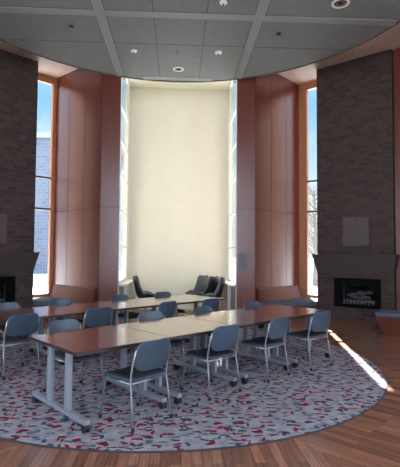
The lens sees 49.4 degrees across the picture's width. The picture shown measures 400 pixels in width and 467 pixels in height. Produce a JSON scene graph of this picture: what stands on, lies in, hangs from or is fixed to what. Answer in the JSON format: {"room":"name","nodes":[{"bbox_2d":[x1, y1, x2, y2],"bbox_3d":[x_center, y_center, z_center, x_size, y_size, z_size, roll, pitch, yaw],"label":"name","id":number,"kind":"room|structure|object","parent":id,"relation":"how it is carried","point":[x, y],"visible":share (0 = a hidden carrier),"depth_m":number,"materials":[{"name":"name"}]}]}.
{"room":"meeting room","nodes":[
{"label":"meeting room","id":0,"kind":"room"},
{"bbox_2d":[33,73,54,297],"bbox_3d":[-4.487,-1.149,12.103,0.870,6.650,0.120,3,-4,-45],"label":"wall","id":1,"kind":"structure","parent":0,"point":[40,76],"depth_m":12.23,"materials":[{"name":"brown wood"}]},
{"bbox_2d":[33,78,54,295],"bbox_3d":[-4.503,-1.300,12.092,0.820,6.050,0.120,3,-4,-45],"label":"window","id":2,"kind":"structure","parent":1,"relation":"in","point":[50,178],"depth_m":12.31,"materials":[{"name":"brown wood"}]},
{"bbox_2d":[52,68,119,301],"bbox_3d":[-3.111,-1.161,11.622,2.534,6.650,0.323,-2,-3,38],"label":"wall","id":3,"kind":"structure","parent":0,"point":[76,242],"depth_m":11.62,"materials":[{"name":"brown wood"}]},
{"bbox_2d":[51,78,56,292],"bbox_3d":[-4.195,-1.345,12.401,0.050,6.230,0.120,3,-4,-45],"label":"trim","id":4,"kind":"structure","parent":3,"relation":"attached to","point":[55,78],"depth_m":12.36,"materials":[{"name":"brown wood"}]},
{"bbox_2d":[99,74,120,301],"bbox_3d":[-2.334,-1.179,11.092,0.590,6.650,0.270,1,-3,-3],"label":"wall","id":5,"kind":"structure","parent":0,"point":[111,85],"depth_m":10.96,"materials":[{"name":"brown wood"}]},
{"bbox_2d":[118,77,130,317],"bbox_3d":[-2.094,-1.139,11.971,0.060,6.650,1.997,1,-3,-3],"label":"wall","id":6,"kind":"structure","parent":0,"point":[121,77],"depth_m":12.57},
{"bbox_2d":[119,78,128,282],"bbox_3d":[-2.083,-1.560,11.828,0.050,5.680,1.520,1,-3,-3],"label":"window","id":7,"kind":"structure","parent":6,"relation":"in","point":[126,79],"depth_m":12.50,"materials":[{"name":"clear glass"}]},
{"bbox_2d":[123,87,232,308],"bbox_3d":[-0.650,-1.078,13.118,3.240,6.650,0.150,1,-3,-3],"label":"wall","id":8,"kind":"structure","parent":0,"point":[179,137],"depth_m":13.06,"materials":[{"name":"beige paint"}]},
{"bbox_2d":[0,0,399,82],"bbox_3d":[-0.361,-4.422,6.988,8.880,0.540,8.880,1,-3,-3],"label":"ceiling","id":9,"kind":"structure","parent":0,"point":[102,38],"depth_m":8.86,"materials":[{"name":"grey"}]},
{"bbox_2d":[173,67,183,71],"bbox_3d":[-0.528,-3.997,10.620,0.260,0.034,0.260,1,-3,-3],"label":"recessed light","id":10,"kind":"object","parent":9,"relation":"in","point":[177,69],"visible":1,"depth_m":10.60,"materials":[{"name":"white metal"}]},
{"bbox_2d":[220,0,226,5],"bbox_3d":[0.418,-4.102,7.766,0.140,0.060,0.140,1,-3,-3],"label":"ceiling sensor","id":11,"kind":"object","parent":9,"relation":"attached to","point":[222,2],"visible":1,"depth_m":7.73,"materials":[{"name":"white plastic"}]},
{"bbox_2d":[331,0,349,8],"bbox_3d":[2.510,-4.101,7.771,0.320,0.034,0.320,1,-3,-3],"label":"recessed light","id":12,"kind":"object","parent":9,"relation":"in","point":[337,4],"visible":1,"depth_m":7.77,"materials":[{"name":"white metal"}]},
{"bbox_2d":[0,309,399,466],"bbox_3d":[-0.268,1.898,4.990,13.200,0.001,16.150,1,-3,-3],"label":"floor","id":13,"kind":"structure","parent":0,"point":[371,439],"depth_m":3.76,"materials":[{"name":"brown wood"}]},
{"bbox_2d":[0,49,39,307],"bbox_3d":[-5.338,-1.204,10.980,2.122,6.650,1.378,3,-4,-45],"label":"stone fireplace","id":14,"kind":"object","parent":13,"relation":"on","point":[18,74],"visible":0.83,"depth_m":10.94,"materials":[{"name":"brick"}]},
{"bbox_2d":[0,252,39,271],"bbox_3d":[-5.016,0.696,10.560,2.122,0.500,0.428,3,-4,-45],"label":"hood","id":15,"kind":"object","parent":14,"relation":"attached to","point":[9,261],"depth_m":10.83,"materials":[{"name":"stone"}]},
{"bbox_2d":[33,285,95,318],"bbox_3d":[-3.660,1.763,11.166,2.154,0.760,0.945,-2,-3,41],"label":"window bench","id":16,"kind":"object","parent":13,"relation":"on","point":[76,294],"visible":0.59,"depth_m":11.19,"materials":[{"name":"brown wood"}]},
{"bbox_2d":[33,297,87,305],"bbox_3d":[-3.686,1.782,11.136,2.152,0.120,0.870,-2,-3,41],"label":"seat cushion","id":17,"kind":"object","parent":16,"relation":"on","point":[41,301],"depth_m":11.03,"materials":[{"name":"fabric"}]},
{"bbox_2d":[119,279,133,317],"bbox_3d":[-1.979,1.750,11.851,0.200,0.870,1.960,1,-3,-3],"label":"radiator cover","id":18,"kind":"object","parent":13,"relation":"on","point":[127,287],"visible":0.56,"depth_m":11.27,"materials":[{"name":"paint"}]},
{"bbox_2d":[119,287,123,312],"bbox_3d":[-1.966,1.714,10.911,0.100,0.760,0.012,1,-3,-3],"label":"grille","id":19,"kind":"object","parent":18,"relation":"attached to","point":[121,289],"depth_m":10.92,"materials":[{"name":"grey metal"}]},
{"bbox_2d":[132,275,154,312],"bbox_3d":[-1.515,1.665,11.874,0.679,1.039,0.499,1,-3,-13],"label":"lounge chair","id":20,"kind":"object","parent":13,"relation":"on","point":[140,293],"visible":0.75,"depth_m":11.67,"materials":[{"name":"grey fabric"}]},
{"bbox_2d":[135,275,154,295],"bbox_3d":[-1.495,1.451,11.887,0.666,0.638,0.498,1,-3,-13],"label":"cushion","id":21,"kind":"object","parent":20,"relation":"on","point":[139,292],"depth_m":11.66,"materials":[{"name":"grey fabric"}]},
{"bbox_2d":[0,328,387,452],"bbox_3d":[-0.542,1.969,6.833,6.406,0.014,6.406,1,-3,-3],"label":"carpet","id":22,"kind":"object","parent":13,"relation":"on","point":[303,402],"visible":0.55,"depth_m":4.82,"materials":[{"name":"grey carpet"}]},
{"bbox_2d":[0,302,35,360],"bbox_3d":[-3.011,1.540,6.981,0.592,0.820,0.524,-2,-3,44],"label":"chair","id":23,"kind":"object","parent":22,"relation":"on","point":[4,305],"visible":0.37,"depth_m":7.17,"materials":[{"name":"blue plastic"}]},
{"bbox_2d":[0,313,40,378],"bbox_3d":[-2.558,1.501,6.019,0.592,0.820,0.524,-2,-3,43],"label":"chair","id":24,"kind":"object","parent":22,"relation":"on","point":[18,327],"visible":0.88,"depth_m":5.85,"materials":[{"name":"blue plastic"}]},
{"bbox_2d":[0,307,70,375],"bbox_3d":[-2.720,1.558,6.477,1.122,0.741,1.166,3,-3,-44],"label":"table","id":25,"kind":"object","parent":22,"relation":"on","point":[43,313],"visible":0.66,"depth_m":6.66,"materials":[{"name":"brown laminate"}]},
{"bbox_2d":[48,298,84,326],"bbox_3d":[-2.344,1.573,7.617,0.524,0.820,0.592,3,-3,-41],"label":"chair","id":26,"kind":"object","parent":22,"relation":"on","point":[59,301],"visible":0.25,"depth_m":7.81,"materials":[{"name":"blue plastic"}]},
{"bbox_2d":[43,318,105,391],"bbox_3d":[-1.504,1.473,5.205,0.592,0.820,0.524,-2,-3,43],"label":"chair","id":27,"kind":"object","parent":22,"relation":"on","point":[63,324],"visible":0.39,"depth_m":5.28,"materials":[{"name":"blue plastic"}]},
{"bbox_2d":[40,302,132,362],"bbox_3d":[-1.908,1.598,7.252,1.122,0.741,1.166,3,-3,-44],"label":"table","id":28,"kind":"object","parent":22,"relation":"on","point":[78,308],"visible":0.31,"depth_m":7.24,"materials":[{"name":"brown laminate"}]},
{"bbox_2d":[82,307,113,363],"bbox_3d":[-1.694,1.542,6.802,0.524,0.820,0.592,2,-3,-40],"label":"chair","id":29,"kind":"object","parent":22,"relation":"on","point":[94,317],"visible":0.48,"depth_m":6.60,"materials":[{"name":"blue plastic"}]},
{"bbox_2d":[27,325,171,433],"bbox_3d":[-1.100,1.494,4.728,1.122,0.741,1.166,3,-3,-44],"label":"table","id":30,"kind":"object","parent":22,"relation":"on","point":[86,341],"visible":0.94,"depth_m":4.54,"materials":[{"name":"laminate"}]},
{"bbox_2d":[110,294,138,322],"bbox_3d":[-1.402,1.613,8.391,0.592,0.820,0.524,-2,-3,42],"label":"chair","id":31,"kind":"object","parent":22,"relation":"on","point":[132,315],"visible":0.35,"depth_m":8.47,"materials":[{"name":"blue plastic"}]},
{"bbox_2d":[98,338,172,432],"bbox_3d":[-0.631,1.443,4.384,0.592,0.820,0.524,-2,-3,42],"label":"chair","id":32,"kind":"object","parent":22,"relation":"on","point":[149,356],"visible":1,"depth_m":4.23,"materials":[{"name":"blue plastic"}]},
{"bbox_2d":[100,298,183,324],"bbox_3d":[-1.095,1.638,8.028,1.122,0.741,1.166,3,-3,-44],"label":"table","id":33,"kind":"object","parent":22,"relation":"on","point":[138,303],"visible":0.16,"depth_m":7.93,"materials":[{"name":"beige laminate"}]},
{"bbox_2d":[137,311,186,381],"bbox_3d":[-0.550,1.514,5.978,0.524,0.820,0.592,2,-3,-38],"label":"chair","id":34,"kind":"object","parent":22,"relation":"on","point":[148,315],"visible":0.35,"depth_m":6.14,"materials":[{"name":"blue plastic"}]},
{"bbox_2d":[157,301,177,346],"bbox_3d":[-0.745,1.585,7.653,0.592,0.820,0.524,-2,-3,40],"label":"chair","id":35,"kind":"object","parent":22,"relation":"on","point":[168,309],"visible":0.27,"depth_m":7.49,"materials":[{"name":"blue plastic"}]},
{"bbox_2d":[154,292,185,315],"bbox_3d":[-0.628,1.648,9.061,0.524,0.820,0.592,3,-3,-42],"label":"chair","id":36,"kind":"object","parent":22,"relation":"on","point":[157,294],"visible":0.26,"depth_m":9.22,"materials":[{"name":"blue plastic"}]},
{"bbox_2d":[116,316,239,404],"bbox_3d":[-0.287,1.533,5.503,1.122,0.741,1.166,3,-3,-44],"label":"table","id":37,"kind":"object","parent":22,"relation":"on","point":[179,327],"visible":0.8,"depth_m":5.44,"materials":[{"name":"beige laminate"}]},
{"bbox_2d":[149,294,224,341],"bbox_3d":[-0.283,1.677,8.803,1.122,0.741,1.166,3,-3,-44],"label":"table","id":38,"kind":"object","parent":22,"relation":"on","point":[187,298],"visible":0.25,"depth_m":8.72,"materials":[{"name":"beige laminate"}]},
{"bbox_2d":[182,298,219,344],"bbox_3d":[0.043,1.615,8.211,0.524,0.820,0.592,3,-3,-41],"label":"chair","id":39,"kind":"object","parent":22,"relation":"on","point":[214,303],"visible":0.32,"depth_m":8.03,"materials":[{"name":"blue plastic"}]},
{"bbox_2d":[180,324,241,400],"bbox_3d":[0.143,1.487,5.261,0.524,0.820,0.592,3,-3,-41],"label":"chair","id":40,"kind":"object","parent":22,"relation":"on","point":[222,338],"visible":1,"depth_m":5.10,"materials":[{"name":"blue plastic"}]},
{"bbox_2d":[194,305,240,366],"bbox_3d":[0.240,1.548,6.649,0.592,0.820,0.524,-2,-3,42],"label":"chair","id":41,"kind":"object","parent":22,"relation":"on","point":[201,309],"visible":0.15,"depth_m":6.80,"materials":[{"name":"blue plastic"}]},
{"bbox_2d":[184,309,290,383],"bbox_3d":[0.525,1.573,6.279,1.122,0.741,1.166,3,-3,-44],"label":"table","id":42,"kind":"object","parent":22,"relation":"on","point":[244,319],"visible":0.59,"depth_m":6.21,"materials":[{"name":"beige laminate"}]},
{"bbox_2d":[238,316,289,382],"bbox_3d":[0.876,1.522,5.946,0.592,0.820,0.524,-2,-3,43],"label":"chair","id":43,"kind":"object","parent":22,"relation":"on","point":[277,328],"visible":0.99,"depth_m":5.79,"materials":[{"name":"blue plastic"}]},
{"bbox_2d":[244,301,283,346],"bbox_3d":[1.072,1.587,7.388,0.524,0.820,0.592,3,-3,-41],"label":"chair","id":44,"kind":"object","parent":22,"relation":"on","point":[247,304],"visible":0.28,"depth_m":7.57,"materials":[{"name":"blue plastic"}]},
{"bbox_2d":[234,304,330,367],"bbox_3d":[1.338,1.612,7.054,1.122,0.741,1.166,3,-3,-44],"label":"table","id":45,"kind":"object","parent":22,"relation":"on","point":[294,312],"visible":0.59,"depth_m":6.98,"materials":[{"name":"brown laminate"}]},
{"bbox_2d":[283,311,332,370],"bbox_3d":[1.622,1.553,6.533,0.524,0.820,0.592,2,-3,-39],"label":"chair","id":46,"kind":"object","parent":22,"relation":"on","point":[320,321],"visible":0.95,"depth_m":6.37,"materials":[{"name":"blue plastic"}]},
{"bbox_2d":[185,275,208,310],"bbox_3d":[-0.070,1.703,12.514,0.499,1.039,0.679,3,-4,-45],"label":"lounge chair","id":47,"kind":"object","parent":13,"relation":"on","point":[201,283],"visible":0.61,"depth_m":12.28,"materials":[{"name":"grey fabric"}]},
{"bbox_2d":[185,275,206,293],"bbox_3d":[-0.082,1.489,12.537,0.498,0.638,0.666,3,-4,-45],"label":"cushion","id":48,"kind":"object","parent":47,"relation":"on","point":[201,283],"depth_m":12.27,"materials":[{"name":"grey fabric"}]},
{"bbox_2d":[195,276,218,295],"bbox_3d":[0.200,1.681,11.969,0.679,1.039,0.499,-2,-3,39],"label":"lounge chair","id":49,"kind":"object","parent":13,"relation":"on","point":[212,283],"visible":0.53,"depth_m":11.73,"materials":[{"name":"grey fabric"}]},
{"bbox_2d":[203,277,225,297],"bbox_3d":[0.335,1.657,11.389,0.679,1.039,0.499,0,-3,1],"label":"lounge chair","id":50,"kind":"object","parent":13,"relation":"on","point":[218,293],"visible":0.59,"depth_m":11.21,"materials":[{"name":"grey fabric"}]},
{"bbox_2d":[220,280,234,310],"bbox_3d":[0.747,1.775,11.988,0.200,0.870,1.960,1,-3,-3],"label":"radiator cover","id":51,"kind":"object","parent":13,"relation":"on","point":[228,293],"visible":0.59,"depth_m":11.07,"materials":[{"name":"metal"}]},
{"bbox_2d":[231,287,234,309],"bbox_3d":[0.830,1.740,11.051,0.100,0.760,0.012,1,-3,-3],"label":"grille","id":52,"kind":"object","parent":51,"relation":"attached to","point":[232,288],"depth_m":11.05,"materials":[{"name":"grey metal"}]},
{"bbox_2d":[258,285,317,316],"bbox_3d":[2.489,1.820,11.475,0.945,0.760,2.154,-2,-3,43],"label":"window bench","id":53,"kind":"object","parent":13,"relation":"on","point":[286,295],"visible":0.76,"depth_m":11.43,"materials":[{"name":"brown wood"}]},
{"bbox_2d":[261,297,317,306],"bbox_3d":[2.517,1.839,11.448,0.870,0.120,2.152,-2,-3,43],"label":"seat cushion","id":54,"kind":"object","parent":53,"relation":"on","point":[289,301],"depth_m":11.34,"materials":[{"name":"fabric"}]},
{"bbox_2d":[312,49,398,322],"bbox_3d":[4.230,-1.117,11.461,2.122,6.650,1.380,-2,-3,39],"label":"stone fireplace","id":55,"kind":"object","parent":13,"relation":"on","point":[356,259],"visible":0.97,"depth_m":10.98,"materials":[{"name":"brick"}]},
{"bbox_2d":[312,254,398,275],"bbox_3d":[3.917,0.778,11.009,2.122,0.500,0.428,-2,-3,39],"label":"mantel","id":56,"kind":"object","parent":55,"relation":"attached to","point":[326,264],"depth_m":10.84,"materials":[{"name":"stone"}]},
{"bbox_2d":[375,309,399,335],"bbox_3d":[4.473,1.877,9.026,1.462,0.460,0.750,-1,-3,30],"label":"window bench","id":57,"kind":"object","parent":13,"relation":"on","point":[388,320],"visible":1,"depth_m":8.98,"materials":[{"name":"brown wood"}]},
{"bbox_2d":[375,309,399,318],"bbox_3d":[4.474,1.697,9.034,1.462,0.100,0.750,-1,-3,30],"label":"seat cushion","id":58,"kind":"object","parent":57,"relation":"on","point":[382,313],"depth_m":9.02,"materials":[{"name":"fabric"}]},
{"bbox_2d":[0,23,399,89],"bbox_3d":[-0.221,-4.861,5.286,13.200,0.269,16.150,1,-3,-3],"label":"ceiling","id":59,"kind":"structure","parent":0,"point":[390,39],"depth_m":11.64,"materials":[{"name":"paint"}]},
{"bbox_2d":[227,80,236,308],"bbox_3d":[0.902,-1.111,12.122,0.060,6.650,1.997,1,-3,-3],"label":"wall","id":60,"kind":"structure","parent":0,"point":[235,283],"depth_m":12.63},
{"bbox_2d":[229,80,235,282],"bbox_3d":[0.913,-1.533,11.979,0.050,5.680,1.520,1,-3,-3],"label":"window","id":61,"kind":"structure","parent":60,"relation":"in","point":[231,83],"depth_m":12.66,"materials":[{"name":"clear glass"}]},
{"bbox_2d":[236,78,254,308],"bbox_3d":[1.231,-1.146,11.272,0.590,6.650,0.270,1,-3,-3],"label":"wall","id":62,"kind":"structure","parent":0,"point":[245,87],"depth_m":11.13,"materials":[{"name":"brown wood"}]},
{"bbox_2d":[239,253,246,271],"bbox_3d":[1.101,0.729,11.025,0.200,0.480,0.038,1,-3,-3],"label":"wall speaker","id":63,"kind":"object","parent":62,"relation":"attached to","point":[242,256],"visible":1,"depth_m":11.01},
{"bbox_2d":[240,256,246,268],"bbox_3d":[1.102,0.732,11.008,0.160,0.386,0.003,1,-3,-3],"label":"speaker grille","id":64,"kind":"object","parent":63,"relation":"attached to","point":[243,259],"depth_m":11.01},
{"bbox_2d":[255,73,298,300],"bbox_3d":[1.950,-1.114,11.877,2.534,6.650,0.323,3,-3,-43],"label":"wall","id":65,"kind":"structure","parent":0,"point":[276,96],"depth_m":11.86,"materials":[{"name":"brown wood"}]},
{"bbox_2d":[305,80,317,297],"bbox_3d":[3.270,-1.078,12.493,0.870,6.650,0.120,-2,-3,39],"label":"wall","id":66,"kind":"structure","parent":0,"point":[313,83],"depth_m":12.59,"materials":[{"name":"brown wood"}]},
{"bbox_2d":[299,83,305,296],"bbox_3d":[3.011,-1.281,12.714,0.200,6.230,0.120,-2,-3,39],"label":"trim","id":67,"kind":"structure","parent":66,"relation":"attached to","point":[302,245],"depth_m":12.66,"materials":[{"name":"brown wood"}]},
{"bbox_2d":[305,86,317,296],"bbox_3d":[3.349,-1.230,12.437,0.670,6.050,0.120,-2,-3,39],"label":"window","id":68,"kind":"structure","parent":66,"relation":"in","point":[307,181],"depth_m":12.60,"materials":[{"name":"brown wood"}]},
{"bbox_2d":[393,48,399,309],"bbox_3d":[5.475,-1.181,9.796,0.312,6.650,2.166,3,-3,-42],"label":"wall","id":69,"kind":"structure","parent":0,"point":[396,52],"depth_m":10.43,"materials":[{"name":"brown brick"}]},
{"label":"outside","id":70,"kind":"structure","parent":0,"visible":0},
{"bbox_2d":[33,258,317,294],"bbox_3d":[-1.533,3.449,29.840,240.000,0.250,260.000,1,-3,-3],"label":"snowy ground","id":71,"kind":"structure","parent":70,"point":[39,280],"depth_m":30.35,"materials":[{"name":"white snow"}]},
{"bbox_2d":[33,132,124,273],"bbox_3d":[-19.173,-2.645,43.240,22.600,12.850,8.600,1,-3,-3],"label":"brick building","id":72,"kind":"structure","parent":71,"relation":"on","point":[43,138],"depth_m":39.52,"materials":[{"name":"white brick"}]},
{"bbox_2d":[309,186,316,285],"bbox_3d":[7.155,-0.058,27.446,4.672,6.685,5.309,1,-3,-3],"label":"bare tree","id":73,"kind":"object","parent":71,"relation":"on","point":[314,279],"visible":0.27,"depth_m":27.40,"materials":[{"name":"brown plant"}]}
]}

